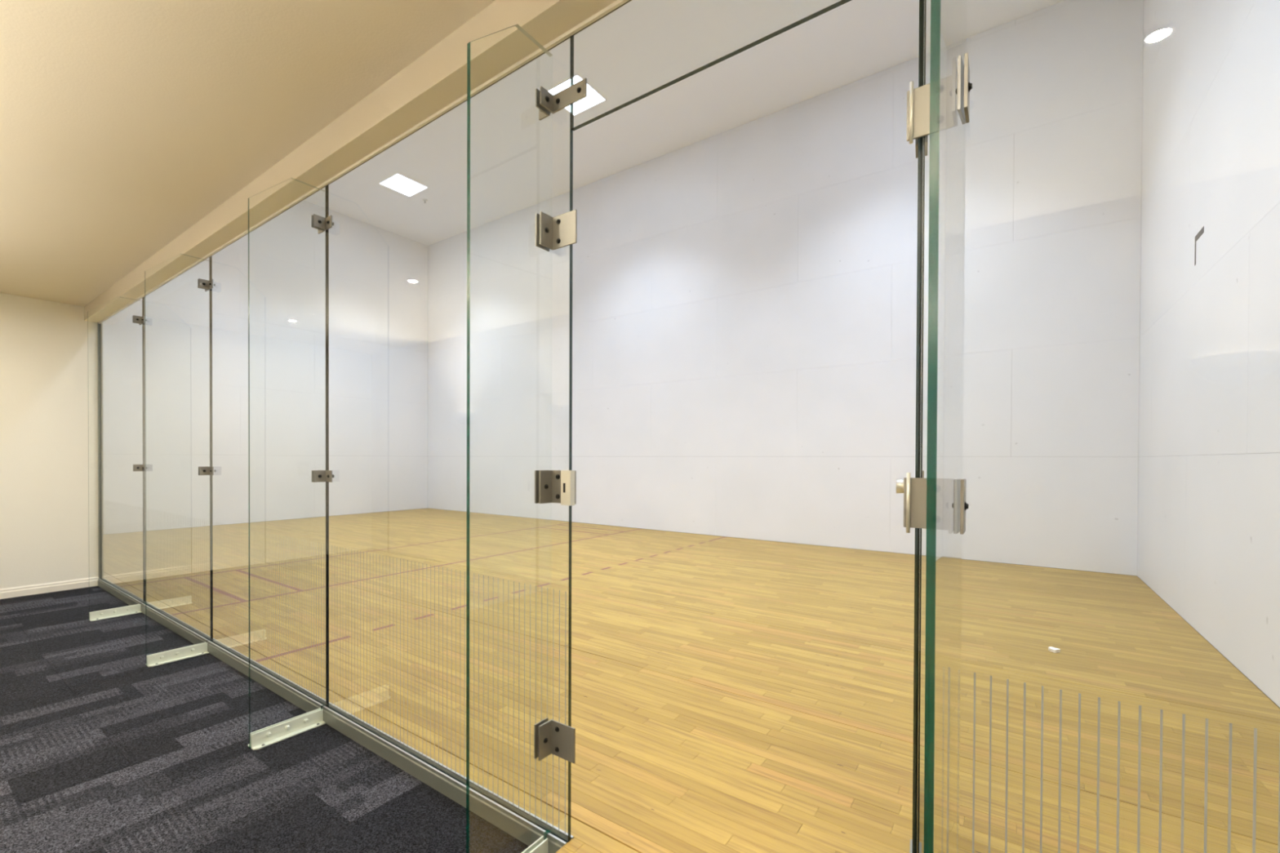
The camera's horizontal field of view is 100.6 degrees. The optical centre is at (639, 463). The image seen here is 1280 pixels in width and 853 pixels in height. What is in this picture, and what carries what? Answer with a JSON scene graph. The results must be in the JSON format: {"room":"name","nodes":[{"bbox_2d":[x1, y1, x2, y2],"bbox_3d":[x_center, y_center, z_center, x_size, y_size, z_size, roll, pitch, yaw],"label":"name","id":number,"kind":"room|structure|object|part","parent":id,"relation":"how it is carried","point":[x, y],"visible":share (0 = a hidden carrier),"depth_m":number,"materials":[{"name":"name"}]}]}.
{"room":"racquetball court corridor","nodes":[
{"label":"racquetball court corridor","id":0,"kind":"room"},
{"bbox_2d":[0,293,98,589],"bbox_3d":[-5.991,-0.169,3.990,0.100,2.795,2.754,1,1,35],"label":"wall","id":1,"kind":"structure","parent":0,"point":[49,384],"depth_m":4.80,"materials":[{"name":"white paint"}]},
{"bbox_2d":[0,576,98,599],"bbox_3d":[-5.927,1.131,4.000,0.014,0.085,2.633,1,1,35],"label":"baseboard","id":2,"kind":"structure","parent":1,"relation":"attached to","point":[20,591],"depth_m":4.80,"materials":[{"name":"white paint"}]},
{"bbox_2d":[97,322,100,578],"bbox_3d":[-5.157,-0.113,5.077,0.018,2.452,0.032,1,1,35],"label":"trim","id":3,"kind":"structure","parent":1,"relation":"attached to","point":[98,324],"depth_m":5.06,"materials":[{"name":"silver metal"}]},
{"bbox_2d":[0,0,495,306],"bbox_3d":[-2.251,-1.480,1.296,9.297,0.100,2.650,1,1,35],"label":"ceiling","id":4,"kind":"structure","parent":0,"point":[124,124],"depth_m":2.12,"materials":[{"name":"beige paint"}]},
{"bbox_2d":[0,586,528,852],"bbox_3d":[-2.237,1.277,1.353,9.297,0.135,2.736,1,1,35],"label":"floor","id":5,"kind":"structure","parent":0,"point":[103,750],"depth_m":2.13,"materials":[{"name":"grey"}]},
{"bbox_2d":[87,296,145,621],"bbox_3d":[-4.048,-0.055,4.106,0.128,2.470,0.305,1,1,35],"label":"glass fin","id":6,"kind":"object","parent":5,"relation":"on","point":[133,609],"visible":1,"depth_m":4.11,"materials":[{"name":"teal"}]},
{"bbox_2d":[144,253,213,666],"bbox_3d":[-2.812,-0.043,3.239,0.128,2.470,0.305,1,1,35],"label":"glass fin","id":7,"kind":"object","parent":5,"relation":"on","point":[167,656],"visible":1,"depth_m":3.24,"materials":[{"name":"teal"}]},
{"bbox_2d":[248,177,332,750],"bbox_3d":[-1.558,-0.031,2.359,0.128,2.470,0.305,1,1,35],"label":"glass fin","id":8,"kind":"object","parent":5,"relation":"on","point":[264,737],"visible":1,"depth_m":2.34,"materials":[{"name":"teal"}]},
{"bbox_2d":[466,24,586,852],"bbox_3d":[-0.326,-0.019,1.496,0.194,2.470,0.305,1,1,35],"label":"glass fin","id":9,"kind":"object","parent":5,"relation":"on","point":[552,736],"visible":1,"depth_m":1.59,"materials":[{"name":"teal"}]},
{"bbox_2d":[555,837,574,852],"bbox_3d":[0.116,1.205,1.268,0.949,0.099,0.234,1,1,35],"label":"threshold","id":10,"kind":"object","parent":5,"relation":"on","point":[564,846],"visible":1,"depth_m":1.60,"materials":[{"name":"brown wood"}]},
{"bbox_2d":[903,0,972,852],"bbox_3d":[0.484,-0.011,0.927,0.185,2.470,0.305,1,1,35],"label":"glass fin","id":11,"kind":"object","parent":5,"relation":"on","point":[940,108],"visible":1,"depth_m":0.85,"materials":[{"name":"teal"}]},
{"bbox_3d":[0.521,-0.011,0.901,0.013,2.469,0.304,1,1,37],"label":"fin glass","id":12,"kind":"part","parent":11,"relation":"part of","materials":[{"name":"teal"}]},
{"bbox_2d":[102,200,427,534],"bbox_3d":[-6.690,-1.991,9.992,0.162,6.296,6.290,1,1,35],"label":"wall","id":13,"kind":"structure","parent":0,"point":[378,277],"depth_m":9.84,"materials":[{"name":"grey"}]},
{"bbox_3d":[-8.091,-1.950,7.864,0.012,1.206,1.196,1,1,35],"label":"wall panel","id":14,"kind":"part","parent":13,"relation":"part of","materials":[{"name":"paint"}]},
{"bbox_3d":[-8.101,0.463,7.884,0.012,1.204,1.196,1,1,35],"label":"wall panel","id":15,"kind":"part","parent":13,"relation":"part of","materials":[{"name":"paint"}]},
{"bbox_3d":[-7.746,-0.745,8.374,0.012,1.206,2.416,1,1,35],"label":"wall panel","id":16,"kind":"part","parent":13,"relation":"part of","materials":[{"name":"paint"}]},
{"bbox_3d":[-7.736,-3.159,8.354,0.012,1.206,2.416,1,1,35],"label":"wall panel","id":17,"kind":"part","parent":13,"relation":"part of","materials":[{"name":"paint"}]},
{"bbox_3d":[-7.047,-1.958,9.353,0.012,1.206,2.439,1,1,35],"label":"wall panel","id":18,"kind":"part","parent":13,"relation":"part of","materials":[{"name":"paint"}]},
{"bbox_3d":[-7.056,0.456,9.373,0.012,1.204,2.439,1,1,35],"label":"wall panel","id":19,"kind":"part","parent":13,"relation":"part of","materials":[{"name":"paint"}]},
{"bbox_3d":[-7.037,-4.372,9.334,0.012,1.206,2.439,1,1,35],"label":"wall panel","id":20,"kind":"part","parent":13,"relation":"part of","materials":[{"name":"paint"}]},
{"bbox_3d":[-6.341,-3.170,10.342,0.012,1.206,2.439,1,1,35],"label":"wall panel","id":21,"kind":"part","parent":13,"relation":"part of","materials":[{"name":"paint"}]},
{"bbox_3d":[-6.351,-0.756,10.362,0.012,1.206,2.439,1,1,35],"label":"wall panel","id":22,"kind":"part","parent":13,"relation":"part of","materials":[{"name":"paint"}]},
{"bbox_3d":[-6.334,-5.011,10.328,0.012,0.059,2.439,1,1,35],"label":"wall panel","id":23,"kind":"part","parent":13,"relation":"part of","materials":[{"name":"paint"}]},
{"bbox_3d":[-5.636,-4.383,11.332,0.012,1.206,2.439,1,1,35],"label":"wall panel","id":24,"kind":"part","parent":13,"relation":"part of","materials":[{"name":"paint"}]},
{"bbox_3d":[-5.646,-1.968,11.351,0.012,1.206,2.439,1,1,35],"label":"wall panel","id":25,"kind":"part","parent":13,"relation":"part of","materials":[{"name":"paint"}]},
{"bbox_3d":[-5.655,0.445,11.371,0.012,1.204,2.439,1,1,35],"label":"wall panel","id":26,"kind":"part","parent":13,"relation":"part of","materials":[{"name":"paint"}]},
{"bbox_3d":[-5.280,-5.019,11.831,0.012,0.059,1.231,1,1,35],"label":"wall panel","id":27,"kind":"part","parent":13,"relation":"part of","materials":[{"name":"paint"}]},
{"bbox_3d":[-5.287,-3.178,11.846,0.012,1.206,1.231,1,1,35],"label":"wall panel","id":28,"kind":"part","parent":13,"relation":"part of","materials":[{"name":"paint"}]},
{"bbox_3d":[-5.297,-0.764,11.865,0.012,1.206,1.231,1,1,35],"label":"wall panel","id":29,"kind":"part","parent":13,"relation":"part of","materials":[{"name":"paint"}]},
{"bbox_2d":[109,0,632,318],"bbox_3d":[-3.533,-1.879,3.857,12.354,6.196,0.134,1,1,35],"label":"wall","id":30,"kind":"structure","parent":0,"point":[632,0],"depth_m":2.00,"materials":[{"name":"paint"}]},
{"bbox_2d":[97,578,573,852],"bbox_3d":[-2.694,1.159,3.353,6.051,0.072,0.043,1,1,35],"label":"trim","id":31,"kind":"structure","parent":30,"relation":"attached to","point":[511,823],"depth_m":2.19,"materials":[{"name":"silver metal"}]},
{"bbox_2d":[99,297,145,603],"bbox_3d":[-4.557,-0.108,4.658,1.473,2.450,0.016,1,1,35],"label":"glass screen","id":32,"kind":"object","parent":31,"relation":"on","point":[130,555],"visible":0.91,"depth_m":4.96,"materials":[{"name":"black"}]},
{"bbox_2d":[142,255,213,640],"bbox_3d":[-3.336,-0.096,3.802,1.510,2.450,0.016,1,1,35],"label":"glass screen","id":33,"kind":"object","parent":31,"relation":"on","point":[143,298],"visible":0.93,"depth_m":3.82,"materials":[{"name":"black"}]},
{"bbox_2d":[209,185,328,706],"bbox_3d":[-2.091,-0.084,2.929,1.532,2.450,0.016,1,1,35],"label":"glass screen","id":34,"kind":"object","parent":31,"relation":"on","point":[211,258],"visible":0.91,"depth_m":2.90,"materials":[{"name":"black"}]},
{"bbox_2d":[325,35,573,842],"bbox_3d":[-0.837,-0.071,2.049,1.532,2.450,0.016,1,1,35],"label":"glass screen","id":35,"kind":"object","parent":31,"relation":"on","point":[571,130],"visible":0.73,"depth_m":2.00,"materials":[{"name":"black"}]},
{"bbox_2d":[84,0,617,322],"bbox_3d":[-1.833,-1.423,2.671,8.202,0.233,0.101,1,1,35],"label":"soffit beam","id":36,"kind":"structure","parent":30,"relation":"attached to","point":[437,78],"depth_m":2.06,"materials":[{"name":"beige paint"}]},
{"bbox_2d":[97,0,629,324],"bbox_3d":[-1.811,-1.301,2.711,8.140,0.011,0.009,1,1,35],"label":"trim","id":37,"kind":"structure","parent":30,"relation":"attached to","point":[618,3],"depth_m":2.00,"materials":[{"name":"white paint"}]},
{"bbox_2d":[570,0,851,131],"bbox_3d":[0.182,-1.143,1.329,0.939,0.287,0.016,1,1,35],"label":"transom","id":38,"kind":"object","parent":30,"relation":"attached to","point":[842,2],"visible":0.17,"depth_m":1.38,"materials":[{"name":"black"}]},
{"bbox_2d":[896,0,927,852],"bbox_3d":[0.755,0.080,1.501,0.086,2.135,0.915,0,1,28],"label":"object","id":39,"kind":"structure","parent":30,"relation":"in","point":[918,142],"depth_m":1.08,"materials":[{"name":"black"}]},
{"bbox_3d":[0.935,0.081,1.867,0.062,0.050,0.050,0,1,28],"label":"door knob","id":40,"kind":"part","parent":39,"relation":"part of","materials":[{"name":"silver metal"}]},
{"bbox_3d":[0.580,0.856,1.117,0.022,0.090,0.056,0,1,28],"label":"hinge plate","id":41,"kind":"part","parent":39,"relation":"part of","materials":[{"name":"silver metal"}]},
{"bbox_3d":[0.782,0.080,1.487,0.013,2.135,0.915,0,1,28],"label":"door glass","id":42,"kind":"part","parent":39,"relation":"part of","materials":[{"name":"black"}]},
{"bbox_3d":[0.586,-0.696,1.105,0.022,0.090,0.056,0,1,28],"label":"hinge plate","id":43,"kind":"part","parent":39,"relation":"part of","materials":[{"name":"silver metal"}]},
{"bbox_2d":[304,0,1065,245],"bbox_3d":[-1.624,-5.065,6.416,12.492,0.150,6.300,1,1,35],"label":"ceiling","id":44,"kind":"structure","parent":0,"point":[519,161],"depth_m":7.17,"materials":[{"name":"white paint"}]},
{"bbox_2d":[378,173,427,196],"bbox_3d":[-4.272,-5.024,9.602,0.594,0.006,0.594,1,1,35],"label":"recessed light","id":45,"kind":"object","parent":44,"relation":"in","point":[404,185],"visible":1,"depth_m":9.59,"materials":[{"name":"white plastic"}]},
{"bbox_2d":[547,74,606,115],"bbox_3d":[-0.874,-4.991,7.219,0.594,0.006,0.594,1,1,35],"label":"recessed light","id":46,"kind":"object","parent":44,"relation":"in","point":[593,98],"visible":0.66,"depth_m":7.24,"materials":[{"name":"white plastic"}]},
{"bbox_2d":[104,508,1279,852],"bbox_3d":[-1.735,1.166,6.342,12.392,0.121,6.402,1,1,35],"label":"floor","id":47,"kind":"structure","parent":0,"point":[730,695],"depth_m":2.81,"materials":[{"name":"brown"}]},
{"bbox_2d":[1048,646,1060,653],"bbox_3d":[2.526,1.139,3.242,0.050,0.018,0.054,0,1,-29],"label":"paper scrap","id":48,"kind":"object","parent":47,"relation":"on","point":[1051,649],"visible":1,"depth_m":3.23,"materials":[{"name":"white paper"}]},
{"bbox_3d":[1.046,1.195,0.731,1.194,0.073,0.043,1,1,35],"label":"trim","id":49,"kind":"structure","parent":47,"relation":"attached to","visible":0},
{"bbox_2d":[916,0,1279,852],"bbox_3d":[1.051,-0.053,0.725,1.190,2.450,0.016,1,1,35],"label":"glass screen","id":50,"kind":"object","parent":49,"relation":"on","point":[1007,680],"visible":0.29,"depth_m":0.92,"materials":[{"name":"black"}]},
{"bbox_2d":[427,0,1143,576],"bbox_3d":[0.104,-1.956,8.922,12.492,6.296,0.162,1,1,35],"label":"wall","id":51,"kind":"structure","parent":0,"point":[744,295],"depth_m":7.10,"materials":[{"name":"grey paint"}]},
{"bbox_3d":[-4.876,-1.973,12.324,0.130,1.206,0.012,1,1,35],"label":"wall panel","id":52,"kind":"part","parent":51,"relation":"part of","materials":[{"name":"paint"}]},
{"bbox_3d":[-4.886,0.440,12.343,0.130,1.204,0.012,1,1,35],"label":"wall panel","id":53,"kind":"part","parent":51,"relation":"part of","materials":[{"name":"paint"}]},
{"bbox_3d":[-4.867,-4.387,12.304,0.130,1.206,0.012,1,1,35],"label":"wall panel","id":54,"kind":"part","parent":51,"relation":"part of","materials":[{"name":"paint"}]},
{"bbox_3d":[-4.355,-5.016,11.942,1.374,0.059,0.012,1,1,35],"label":"wall panel","id":55,"kind":"part","parent":51,"relation":"part of","materials":[{"name":"paint"}]},
{"bbox_3d":[-4.362,-3.175,11.957,1.374,1.206,0.012,1,1,35],"label":"wall panel","id":56,"kind":"part","parent":51,"relation":"part of","materials":[{"name":"paint"}]},
{"bbox_3d":[-4.372,-0.761,11.976,1.374,1.206,0.012,1,1,35],"label":"wall panel","id":57,"kind":"part","parent":51,"relation":"part of","materials":[{"name":"paint"}]},
{"bbox_3d":[-3.814,-4.377,11.566,2.439,1.206,0.012,1,1,35],"label":"wall panel","id":58,"kind":"part","parent":51,"relation":"part of","materials":[{"name":"paint"}]},
{"bbox_3d":[-3.824,-1.963,11.585,2.439,1.206,0.012,1,1,35],"label":"wall panel","id":59,"kind":"part","parent":51,"relation":"part of","materials":[{"name":"paint"}]},
{"bbox_3d":[-3.833,0.450,11.605,2.439,1.204,0.012,1,1,35],"label":"wall panel","id":60,"kind":"part","parent":51,"relation":"part of","materials":[{"name":"paint"}]},
{"bbox_3d":[-2.810,-0.746,10.881,2.439,1.206,0.012,1,1,35],"label":"wall panel","id":61,"kind":"part","parent":51,"relation":"part of","materials":[{"name":"paint"}]},
{"bbox_3d":[-2.793,-5.001,10.847,2.439,0.059,0.012,1,1,35],"label":"wall panel","id":62,"kind":"part","parent":51,"relation":"part of","materials":[{"name":"paint"}]},
{"bbox_3d":[-2.800,-3.160,10.861,2.439,1.206,0.012,1,1,35],"label":"wall panel","id":63,"kind":"part","parent":51,"relation":"part of","materials":[{"name":"paint"}]},
{"bbox_3d":[-1.826,-1.944,10.184,2.439,1.206,0.012,1,1,35],"label":"wall panel","id":64,"kind":"part","parent":51,"relation":"part of","materials":[{"name":"paint"}]},
{"bbox_3d":[-1.836,0.470,10.204,2.439,1.204,0.012,1,1,35],"label":"wall panel","id":65,"kind":"part","parent":51,"relation":"part of","materials":[{"name":"paint"}]},
{"bbox_3d":[-1.816,-4.358,10.165,2.439,1.206,0.012,1,1,35],"label":"wall panel","id":66,"kind":"part","parent":51,"relation":"part of","materials":[{"name":"paint"}]},
{"bbox_3d":[-0.812,-0.727,9.480,2.439,1.206,0.012,1,1,35],"label":"wall panel","id":67,"kind":"part","parent":51,"relation":"part of","materials":[{"name":"paint"}]},
{"bbox_3d":[-0.803,-3.141,9.460,2.439,1.206,0.012,1,1,35],"label":"wall panel","id":68,"kind":"part","parent":51,"relation":"part of","materials":[{"name":"paint"}]},
{"bbox_3d":[-0.795,-4.981,9.446,2.439,0.059,0.012,1,1,35],"label":"wall panel","id":69,"kind":"part","parent":51,"relation":"part of","materials":[{"name":"paint"}]},
{"bbox_3d":[0.162,0.489,8.803,2.439,1.204,0.012,1,1,35],"label":"wall panel","id":70,"kind":"part","parent":51,"relation":"part of","materials":[{"name":"paint"}]},
{"bbox_3d":[0.172,-1.924,8.784,2.439,1.206,0.012,1,1,35],"label":"wall panel","id":71,"kind":"part","parent":51,"relation":"part of","materials":[{"name":"paint"}]},
{"bbox_3d":[0.181,-4.338,8.764,2.439,1.206,0.012,1,1,35],"label":"wall panel","id":72,"kind":"part","parent":51,"relation":"part of","materials":[{"name":"paint"}]},
{"bbox_3d":[1.185,-0.707,8.079,2.439,1.206,0.012,1,1,35],"label":"wall panel","id":73,"kind":"part","parent":51,"relation":"part of","materials":[{"name":"paint"}]},
{"bbox_3d":[1.195,-3.121,8.060,2.439,1.206,0.012,1,1,35],"label":"wall panel","id":74,"kind":"part","parent":51,"relation":"part of","materials":[{"name":"paint"}]},
{"bbox_3d":[1.202,-4.962,8.045,2.439,0.059,0.012,1,1,35],"label":"wall panel","id":75,"kind":"part","parent":51,"relation":"part of","materials":[{"name":"paint"}]},
{"bbox_3d":[2.159,0.508,7.402,2.439,1.204,0.012,1,1,35],"label":"wall panel","id":76,"kind":"part","parent":51,"relation":"part of","materials":[{"name":"paint"}]},
{"bbox_3d":[2.169,-1.905,7.383,2.439,1.206,0.012,1,1,35],"label":"wall panel","id":77,"kind":"part","parent":51,"relation":"part of","materials":[{"name":"paint"}]},
{"bbox_3d":[2.179,-4.319,7.363,2.439,1.206,0.012,1,1,35],"label":"wall panel","id":78,"kind":"part","parent":51,"relation":"part of","materials":[{"name":"paint"}]},
{"bbox_3d":[3.183,-0.688,6.678,2.439,1.206,0.012,1,1,35],"label":"wall panel","id":79,"kind":"part","parent":51,"relation":"part of","materials":[{"name":"paint"}]},
{"bbox_3d":[3.192,-3.102,6.659,2.439,1.206,0.012,1,1,35],"label":"wall panel","id":80,"kind":"part","parent":51,"relation":"part of","materials":[{"name":"paint"}]},
{"bbox_3d":[3.200,-4.943,6.644,2.439,0.059,0.012,1,1,35],"label":"wall panel","id":81,"kind":"part","parent":51,"relation":"part of","materials":[{"name":"paint"}]},
{"bbox_3d":[4.100,0.527,6.041,2.300,1.204,0.012,1,1,35],"label":"wall panel","id":82,"kind":"part","parent":51,"relation":"part of","materials":[{"name":"paint"}]},
{"bbox_3d":[4.110,-1.886,6.022,2.300,1.206,0.012,1,1,35],"label":"wall panel","id":83,"kind":"part","parent":51,"relation":"part of","materials":[{"name":"paint"}]},
{"bbox_3d":[4.120,-4.300,6.002,2.300,1.206,0.012,1,1,35],"label":"wall panel","id":84,"kind":"part","parent":51,"relation":"part of","materials":[{"name":"paint"}]},
{"bbox_3d":[4.631,-4.929,5.640,1.056,0.059,0.012,1,1,35],"label":"wall panel","id":85,"kind":"part","parent":51,"relation":"part of","materials":[{"name":"paint"}]},
{"bbox_3d":[4.614,-0.674,5.674,1.056,1.206,0.012,1,1,35],"label":"wall panel","id":86,"kind":"part","parent":51,"relation":"part of","materials":[{"name":"paint"}]},
{"bbox_3d":[4.624,-3.088,5.655,1.056,1.206,0.012,1,1,35],"label":"wall panel","id":87,"kind":"part","parent":51,"relation":"part of","materials":[{"name":"paint"}]},
{"bbox_2d":[1137,0,1279,707],"bbox_3d":[3.412,-1.894,2.907,0.132,6.296,6.290,1,1,35],"label":"wall","id":88,"kind":"structure","parent":0,"point":[1208,537],"depth_m":3.37,"materials":[{"name":"grey paint"}]},
{"bbox_3d":[4.878,-0.668,5.120,0.012,1.206,0.591,1,1,35],"label":"wall panel","id":89,"kind":"part","parent":88,"relation":"part of","materials":[{"name":"paint"}]},
{"bbox_3d":[4.888,-3.083,5.101,0.012,1.206,0.591,1,1,35],"label":"wall panel","id":90,"kind":"part","parent":88,"relation":"part of","materials":[{"name":"paint"}]},
{"bbox_3d":[4.543,-4.287,4.591,0.012,1.206,1.811,1,1,35],"label":"wall panel","id":91,"kind":"part","parent":88,"relation":"part of","materials":[{"name":"paint"}]},
{"bbox_3d":[4.523,0.540,4.630,0.012,1.204,1.811,1,1,35],"label":"wall panel","id":92,"kind":"part","parent":88,"relation":"part of","materials":[{"name":"paint"}]},
{"bbox_3d":[4.533,-1.873,4.611,0.012,1.206,1.811,1,1,35],"label":"wall panel","id":93,"kind":"part","parent":88,"relation":"part of","materials":[{"name":"paint"}]},
{"bbox_2d":[1194,226,1204,266],"bbox_3d":[3.856,-1.496,3.662,0.001,0.203,0.213,1,1,35],"label":"corner mark","id":94,"kind":"object","parent":88,"relation":"attached to","point":[1201,232],"visible":1,"depth_m":3.70,"materials":[{"name":"grey"}]},
{"bbox_3d":[4.008,-0.662,3.879,0.012,1.206,2.439,1,1,35],"label":"wall panel","id":95,"kind":"part","parent":88,"relation":"part of","materials":[{"name":"paint"}]},
{"bbox_3d":[4.018,-3.076,3.859,0.012,1.206,2.439,1,1,35],"label":"wall panel","id":96,"kind":"part","parent":88,"relation":"part of","materials":[{"name":"paint"}]},
{"bbox_3d":[3.303,0.549,2.890,0.012,1.204,2.439,1,1,35],"label":"wall panel","id":97,"kind":"part","parent":88,"relation":"part of","materials":[{"name":"paint"}]},
{"bbox_3d":[3.312,-1.864,2.870,0.012,1.206,2.439,1,1,35],"label":"wall panel","id":98,"kind":"part","parent":88,"relation":"part of","materials":[{"name":"paint"}]},
{"bbox_3d":[2.607,-0.651,1.881,0.012,1.206,2.439,1,1,35],"label":"wall panel","id":99,"kind":"part","parent":88,"relation":"part of","materials":[{"name":"paint"}]}
]}

